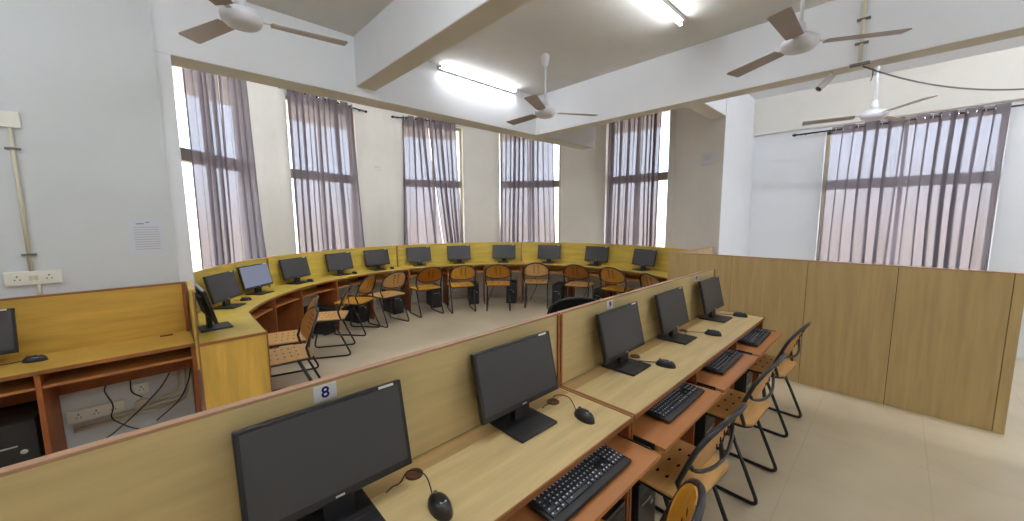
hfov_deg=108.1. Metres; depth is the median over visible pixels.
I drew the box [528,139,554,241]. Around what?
curtain
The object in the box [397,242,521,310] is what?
curved desk
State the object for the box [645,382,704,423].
keyboard
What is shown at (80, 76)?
wall
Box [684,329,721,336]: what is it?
computer mouse
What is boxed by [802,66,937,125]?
ceiling fan
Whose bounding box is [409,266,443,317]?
chair
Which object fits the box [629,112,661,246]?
curtain
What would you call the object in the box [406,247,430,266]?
monitor
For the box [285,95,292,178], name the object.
window
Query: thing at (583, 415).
computer mouse
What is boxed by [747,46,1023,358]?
wall
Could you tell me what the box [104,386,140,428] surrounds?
power cable
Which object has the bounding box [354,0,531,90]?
ceiling beam
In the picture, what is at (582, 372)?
computer desk
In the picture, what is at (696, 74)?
ceiling beam
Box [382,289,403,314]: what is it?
case
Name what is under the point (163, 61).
column
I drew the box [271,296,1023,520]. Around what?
floor
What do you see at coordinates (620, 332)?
monitor
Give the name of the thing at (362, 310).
case
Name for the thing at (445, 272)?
shelf
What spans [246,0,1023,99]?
ceiling
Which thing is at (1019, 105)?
curtain rod
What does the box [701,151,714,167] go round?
paper notice
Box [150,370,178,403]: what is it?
conduit pipe
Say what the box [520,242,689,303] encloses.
curved desk
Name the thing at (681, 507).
chair
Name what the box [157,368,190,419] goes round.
power cable
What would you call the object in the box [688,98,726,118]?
ceiling beam
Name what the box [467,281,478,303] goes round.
case
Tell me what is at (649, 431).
keyboard tray
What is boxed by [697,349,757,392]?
keyboard tray
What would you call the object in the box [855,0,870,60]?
conduit pipe
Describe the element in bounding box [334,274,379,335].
chair
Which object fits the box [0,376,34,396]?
shelf
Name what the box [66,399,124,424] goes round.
strip
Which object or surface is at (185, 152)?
window
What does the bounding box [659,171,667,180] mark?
window
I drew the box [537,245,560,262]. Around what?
monitor
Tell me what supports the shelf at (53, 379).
attached to the computer desk at (90, 339)
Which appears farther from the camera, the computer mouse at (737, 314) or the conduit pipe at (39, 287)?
the computer mouse at (737, 314)
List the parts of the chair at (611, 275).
backrest, seat, seat frame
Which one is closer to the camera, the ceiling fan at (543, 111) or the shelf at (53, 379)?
the shelf at (53, 379)
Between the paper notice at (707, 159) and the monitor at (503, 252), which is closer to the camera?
the paper notice at (707, 159)
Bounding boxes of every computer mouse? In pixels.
[2,354,47,364]
[235,297,251,300]
[386,469,452,520]
[542,394,594,424]
[638,358,675,368]
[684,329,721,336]
[727,311,747,317]
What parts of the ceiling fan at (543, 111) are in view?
blade, blade, motor, down rod, blade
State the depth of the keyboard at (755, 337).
2.85 m
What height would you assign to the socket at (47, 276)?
0.052 m
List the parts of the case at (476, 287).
panel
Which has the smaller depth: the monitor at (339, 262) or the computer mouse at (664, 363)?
the computer mouse at (664, 363)
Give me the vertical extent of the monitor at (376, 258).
0.332 m
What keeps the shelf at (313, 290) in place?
attached to the curved desk at (325, 285)
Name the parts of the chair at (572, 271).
backrest, seat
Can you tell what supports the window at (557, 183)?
in the wall at (693, 207)
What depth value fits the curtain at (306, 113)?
5.42 m
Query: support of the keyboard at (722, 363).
on the computer desk at (582, 372)
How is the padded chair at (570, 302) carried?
on the floor
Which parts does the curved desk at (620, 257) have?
divider panel, divider panel, divider panel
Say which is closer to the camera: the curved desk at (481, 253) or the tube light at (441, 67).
the tube light at (441, 67)
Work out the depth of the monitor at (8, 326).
2.20 m
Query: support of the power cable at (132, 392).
hanging from the computer desk at (90, 339)
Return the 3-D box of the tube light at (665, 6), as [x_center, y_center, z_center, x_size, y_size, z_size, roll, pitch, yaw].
[1.070,-2.071,2.882,1.240,0.076,0.044,-7,9,-44]
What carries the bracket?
attached to the ceiling beam at (696, 74)
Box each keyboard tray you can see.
[506,434,659,520]
[633,381,721,452]
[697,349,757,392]
[736,327,781,356]
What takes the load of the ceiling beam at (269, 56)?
attached to the ceiling
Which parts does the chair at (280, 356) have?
seat, seat frame, leg, backrest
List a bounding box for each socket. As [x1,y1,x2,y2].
[11,275,23,283]
[43,272,54,280]
[73,412,83,420]
[91,407,101,416]
[109,403,117,412]
[137,384,145,392]
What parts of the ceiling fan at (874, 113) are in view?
blade, motor, down rod, blade, blade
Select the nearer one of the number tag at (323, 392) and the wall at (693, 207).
the number tag at (323, 392)
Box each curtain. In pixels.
[182,68,234,268]
[218,75,266,261]
[286,89,334,252]
[324,98,364,249]
[402,115,442,244]
[428,118,463,242]
[500,134,528,241]
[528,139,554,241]
[605,118,634,244]
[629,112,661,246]
[818,117,904,264]
[885,102,1011,270]
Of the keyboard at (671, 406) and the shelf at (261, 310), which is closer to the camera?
the keyboard at (671, 406)
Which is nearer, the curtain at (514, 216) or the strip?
the strip
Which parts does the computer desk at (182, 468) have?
divider panel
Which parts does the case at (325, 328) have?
panel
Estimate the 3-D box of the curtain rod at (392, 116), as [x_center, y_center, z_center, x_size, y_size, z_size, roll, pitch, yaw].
[-1.454,-2.570,6.858,1.506,0.042,0.122,-3,7,-24]
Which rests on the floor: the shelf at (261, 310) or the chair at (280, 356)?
the chair at (280, 356)
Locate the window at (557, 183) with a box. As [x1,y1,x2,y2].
[500,133,560,241]
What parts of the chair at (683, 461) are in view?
leg, seat frame, seat, leg, backrest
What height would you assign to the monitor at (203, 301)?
0.332 m
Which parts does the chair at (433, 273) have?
leg, seat, backrest, leg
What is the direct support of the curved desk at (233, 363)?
on the floor
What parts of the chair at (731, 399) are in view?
seat frame, leg, seat, leg, backrest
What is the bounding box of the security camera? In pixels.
[815,70,834,91]
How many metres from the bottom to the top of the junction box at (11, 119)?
0.095 m
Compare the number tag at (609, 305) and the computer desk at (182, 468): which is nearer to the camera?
the computer desk at (182, 468)
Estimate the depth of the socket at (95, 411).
2.58 m
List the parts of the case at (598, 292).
panel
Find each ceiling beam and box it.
[149,0,594,149]
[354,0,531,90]
[536,0,1023,136]
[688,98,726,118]
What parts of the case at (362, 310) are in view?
panel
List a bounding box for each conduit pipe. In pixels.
[4,127,36,270]
[37,284,42,294]
[73,369,186,428]
[74,367,192,432]
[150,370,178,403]
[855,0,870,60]
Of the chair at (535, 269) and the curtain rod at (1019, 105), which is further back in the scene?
the chair at (535, 269)
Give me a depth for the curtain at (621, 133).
6.41 m
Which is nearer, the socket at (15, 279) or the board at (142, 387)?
the socket at (15, 279)
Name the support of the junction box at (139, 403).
attached to the wall at (80, 76)
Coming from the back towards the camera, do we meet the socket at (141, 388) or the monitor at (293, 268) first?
the monitor at (293, 268)
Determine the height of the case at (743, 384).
0.387 m
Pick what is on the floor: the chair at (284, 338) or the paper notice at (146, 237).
the chair at (284, 338)
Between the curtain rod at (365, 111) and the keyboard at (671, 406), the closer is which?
the keyboard at (671, 406)
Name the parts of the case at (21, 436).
panel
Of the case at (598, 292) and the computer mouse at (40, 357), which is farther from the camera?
the case at (598, 292)
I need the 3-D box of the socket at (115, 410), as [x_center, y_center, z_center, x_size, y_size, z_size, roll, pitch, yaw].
[-2.835,1.049,2.640,0.044,0.052,0.005,-7,9,-44]
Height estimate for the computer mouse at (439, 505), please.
0.055 m
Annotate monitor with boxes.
[0,308,18,354]
[194,284,232,332]
[202,270,245,309]
[231,379,411,520]
[237,263,273,294]
[278,257,310,284]
[325,252,353,275]
[363,249,389,270]
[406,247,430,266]
[447,245,470,263]
[470,331,557,443]
[493,245,514,262]
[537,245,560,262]
[584,246,608,265]
[595,301,650,376]
[632,248,656,270]
[654,286,696,344]
[698,275,731,322]
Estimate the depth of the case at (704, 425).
2.30 m
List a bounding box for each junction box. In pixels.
[0,110,21,128]
[134,398,149,410]
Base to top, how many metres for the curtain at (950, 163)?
2.685 m
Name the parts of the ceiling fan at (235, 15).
blade, blade, motor, blade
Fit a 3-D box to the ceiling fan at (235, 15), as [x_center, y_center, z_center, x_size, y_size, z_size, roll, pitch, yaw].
[-1.625,-1.736,2.343,1.020,0.585,1.077,-7,9,-44]
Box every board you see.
[3,269,62,286]
[133,381,149,393]
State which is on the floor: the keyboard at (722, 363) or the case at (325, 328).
the case at (325, 328)
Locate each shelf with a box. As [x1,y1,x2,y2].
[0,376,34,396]
[42,347,191,388]
[252,298,298,318]
[278,276,405,298]
[405,269,519,276]
[520,269,639,281]
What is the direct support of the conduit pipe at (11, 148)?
attached to the wall at (80, 76)
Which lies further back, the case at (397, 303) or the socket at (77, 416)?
the case at (397, 303)
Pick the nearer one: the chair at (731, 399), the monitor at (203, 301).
the chair at (731, 399)
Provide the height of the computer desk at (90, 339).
1.129 m
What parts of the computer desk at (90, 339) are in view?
rail, divider panel, rail, divider panel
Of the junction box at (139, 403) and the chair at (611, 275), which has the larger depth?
the chair at (611, 275)
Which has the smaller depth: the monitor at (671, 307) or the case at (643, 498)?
the case at (643, 498)
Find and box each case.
[0,400,45,467]
[303,305,334,334]
[341,295,367,323]
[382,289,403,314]
[426,283,441,307]
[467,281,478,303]
[506,280,516,302]
[552,281,566,303]
[594,286,604,299]
[601,499,624,520]
[631,482,655,520]
[694,414,714,445]
[734,371,752,392]
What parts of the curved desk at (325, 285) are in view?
divider panel, divider panel, divider panel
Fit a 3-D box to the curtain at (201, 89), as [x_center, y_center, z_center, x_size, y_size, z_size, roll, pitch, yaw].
[-3.144,-0.908,3.882,0.060,2.680,0.465,-1,7,-2]
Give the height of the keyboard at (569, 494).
0.032 m
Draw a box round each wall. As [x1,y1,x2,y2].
[0,0,193,448]
[247,81,726,310]
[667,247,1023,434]
[718,94,754,255]
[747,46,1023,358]
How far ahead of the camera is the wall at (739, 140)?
5.31 m
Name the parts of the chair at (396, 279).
leg, seat, seat frame, backrest, leg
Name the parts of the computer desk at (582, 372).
divider panel, divider panel, divider panel, divider panel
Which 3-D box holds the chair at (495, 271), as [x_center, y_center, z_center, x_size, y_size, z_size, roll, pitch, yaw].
[-0.242,0.443,6.548,0.465,0.831,0.511,-1,7,-2]
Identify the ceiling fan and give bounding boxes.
[178,0,347,45]
[506,53,597,124]
[727,0,911,76]
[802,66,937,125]
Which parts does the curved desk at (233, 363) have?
panel, divider panel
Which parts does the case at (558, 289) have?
panel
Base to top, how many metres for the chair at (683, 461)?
0.831 m
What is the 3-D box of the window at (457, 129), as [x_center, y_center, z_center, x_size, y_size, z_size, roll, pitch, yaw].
[-1.492,-1.268,7.138,1.141,2.570,0.170,-3,7,-24]
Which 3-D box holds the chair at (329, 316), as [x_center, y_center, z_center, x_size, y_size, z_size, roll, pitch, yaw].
[-2.160,0.696,4.454,0.511,0.831,0.465,-2,7,-16]
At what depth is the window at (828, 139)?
5.27 m
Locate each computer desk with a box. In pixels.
[0,282,201,454]
[0,312,659,520]
[556,268,781,520]
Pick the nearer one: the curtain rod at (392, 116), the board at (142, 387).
the board at (142, 387)
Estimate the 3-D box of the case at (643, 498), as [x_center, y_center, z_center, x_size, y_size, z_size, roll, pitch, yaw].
[0.503,1.193,1.912,0.178,0.387,0.408,-7,9,-44]
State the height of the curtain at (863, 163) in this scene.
2.685 m
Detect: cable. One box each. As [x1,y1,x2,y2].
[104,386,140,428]
[105,372,169,438]
[129,380,142,397]
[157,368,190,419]
[862,65,1023,90]
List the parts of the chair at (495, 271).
leg, backrest, seat, leg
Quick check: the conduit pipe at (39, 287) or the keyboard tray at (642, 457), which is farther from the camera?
the conduit pipe at (39, 287)
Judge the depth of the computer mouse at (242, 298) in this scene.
3.91 m
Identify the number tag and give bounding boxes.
[313,381,336,403]
[606,300,612,308]
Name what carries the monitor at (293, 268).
on the curved desk at (325, 285)
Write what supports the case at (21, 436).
on the floor
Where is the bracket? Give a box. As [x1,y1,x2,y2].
[849,60,869,67]
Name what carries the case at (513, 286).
on the floor
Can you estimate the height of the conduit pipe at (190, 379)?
0.291 m
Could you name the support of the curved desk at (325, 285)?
on the floor
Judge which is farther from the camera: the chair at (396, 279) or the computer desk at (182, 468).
the chair at (396, 279)
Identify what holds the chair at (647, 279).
on the floor
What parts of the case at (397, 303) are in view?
panel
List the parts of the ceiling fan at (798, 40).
blade, blade, motor, down rod, blade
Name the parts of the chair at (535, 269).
leg, backrest, seat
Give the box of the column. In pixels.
[155,51,203,413]
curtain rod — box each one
[292,90,366,112]
[391,115,443,122]
[792,104,1023,136]
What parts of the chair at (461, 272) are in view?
leg, seat, backrest, leg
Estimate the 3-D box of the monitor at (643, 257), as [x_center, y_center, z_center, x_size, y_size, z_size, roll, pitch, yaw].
[2.092,-0.011,5.965,0.200,0.332,0.440,-4,8,-30]
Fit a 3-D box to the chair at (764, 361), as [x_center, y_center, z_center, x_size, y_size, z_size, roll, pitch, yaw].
[1.994,0.844,2.922,0.465,0.831,0.511,-6,9,-41]
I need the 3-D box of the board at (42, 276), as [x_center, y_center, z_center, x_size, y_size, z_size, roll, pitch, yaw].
[-3.036,0.109,2.357,0.230,0.085,0.028,-7,9,-44]
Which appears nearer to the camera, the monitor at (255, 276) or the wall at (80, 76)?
the wall at (80, 76)
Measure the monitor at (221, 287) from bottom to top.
0.332 m
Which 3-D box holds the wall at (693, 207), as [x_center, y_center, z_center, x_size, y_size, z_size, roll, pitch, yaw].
[-0.718,-0.852,5.625,6.688,3.620,3.878,-3,7,-21]
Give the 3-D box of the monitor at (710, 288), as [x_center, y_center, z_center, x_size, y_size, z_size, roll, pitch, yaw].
[1.714,0.320,3.102,0.440,0.332,0.200,-7,9,-44]
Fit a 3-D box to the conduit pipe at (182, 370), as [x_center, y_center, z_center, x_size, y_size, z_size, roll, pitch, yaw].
[-2.768,0.991,2.711,0.587,0.261,0.024,-7,9,-44]
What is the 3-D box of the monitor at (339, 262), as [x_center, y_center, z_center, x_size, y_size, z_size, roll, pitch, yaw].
[-2.611,0.052,5.688,0.200,0.332,0.440,3,7,27]
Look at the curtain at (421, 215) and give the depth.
6.83 m
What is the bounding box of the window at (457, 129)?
[402,123,463,240]
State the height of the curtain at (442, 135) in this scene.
2.680 m
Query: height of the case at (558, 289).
0.387 m
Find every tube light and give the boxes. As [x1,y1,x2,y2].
[437,64,516,92]
[651,0,684,26]
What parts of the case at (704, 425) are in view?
panel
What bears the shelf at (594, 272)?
attached to the curved desk at (620, 257)
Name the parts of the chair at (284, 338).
seat, seat frame, leg, leg, backrest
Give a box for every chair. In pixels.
[268,295,320,390]
[269,306,318,380]
[308,283,355,359]
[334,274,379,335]
[368,271,409,327]
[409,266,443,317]
[447,265,475,313]
[485,264,511,310]
[523,262,549,308]
[547,297,596,313]
[563,264,593,298]
[599,267,634,298]
[599,478,706,520]
[637,402,747,520]
[639,273,660,287]
[704,353,787,505]
[747,322,810,437]
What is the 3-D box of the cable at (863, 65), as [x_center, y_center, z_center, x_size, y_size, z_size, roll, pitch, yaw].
[3.820,-1.398,2.646,2.108,0.325,0.012,2,7,21]
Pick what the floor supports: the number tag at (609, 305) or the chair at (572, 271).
the chair at (572, 271)
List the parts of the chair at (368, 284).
leg, seat, seat frame, leg, backrest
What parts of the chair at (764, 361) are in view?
seat frame, leg, seat, leg, backrest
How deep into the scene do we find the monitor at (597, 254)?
6.63 m
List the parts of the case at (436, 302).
panel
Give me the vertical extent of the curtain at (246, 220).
2.680 m
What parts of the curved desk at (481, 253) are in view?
divider panel, divider panel, divider panel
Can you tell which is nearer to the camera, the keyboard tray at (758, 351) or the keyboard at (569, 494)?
the keyboard at (569, 494)
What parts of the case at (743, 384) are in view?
panel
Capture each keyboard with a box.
[527,444,631,520]
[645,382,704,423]
[702,349,742,374]
[737,328,770,346]
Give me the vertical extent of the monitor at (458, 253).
0.332 m
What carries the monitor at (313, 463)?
on the computer desk at (182, 468)
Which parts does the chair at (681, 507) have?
backrest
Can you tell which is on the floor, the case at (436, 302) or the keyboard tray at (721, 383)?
the case at (436, 302)
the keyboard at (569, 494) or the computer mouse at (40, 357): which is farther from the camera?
the computer mouse at (40, 357)
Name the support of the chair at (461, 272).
on the floor
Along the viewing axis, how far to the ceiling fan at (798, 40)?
2.54 m
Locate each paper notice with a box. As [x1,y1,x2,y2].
[127,220,165,255]
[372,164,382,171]
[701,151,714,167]
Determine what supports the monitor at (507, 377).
on the computer desk at (182, 468)
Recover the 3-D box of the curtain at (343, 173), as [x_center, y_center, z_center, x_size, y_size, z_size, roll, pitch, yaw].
[-2.653,-1.149,5.956,0.096,2.680,0.657,4,8,31]
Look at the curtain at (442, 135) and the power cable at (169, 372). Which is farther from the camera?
the curtain at (442, 135)
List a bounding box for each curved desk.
[186,257,300,410]
[268,245,407,344]
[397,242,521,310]
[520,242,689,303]
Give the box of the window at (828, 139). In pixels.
[816,131,1000,270]
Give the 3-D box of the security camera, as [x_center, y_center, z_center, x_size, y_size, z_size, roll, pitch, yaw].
[2.649,-1.515,3.139,0.143,0.163,0.058,0,7,-1]
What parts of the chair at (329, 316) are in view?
leg, seat frame, seat, leg, backrest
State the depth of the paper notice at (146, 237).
2.71 m
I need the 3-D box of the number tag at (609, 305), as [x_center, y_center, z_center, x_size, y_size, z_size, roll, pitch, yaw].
[0.572,0.258,2.169,0.064,0.048,0.006,-7,9,-44]
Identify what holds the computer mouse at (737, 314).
on the computer desk at (582, 372)

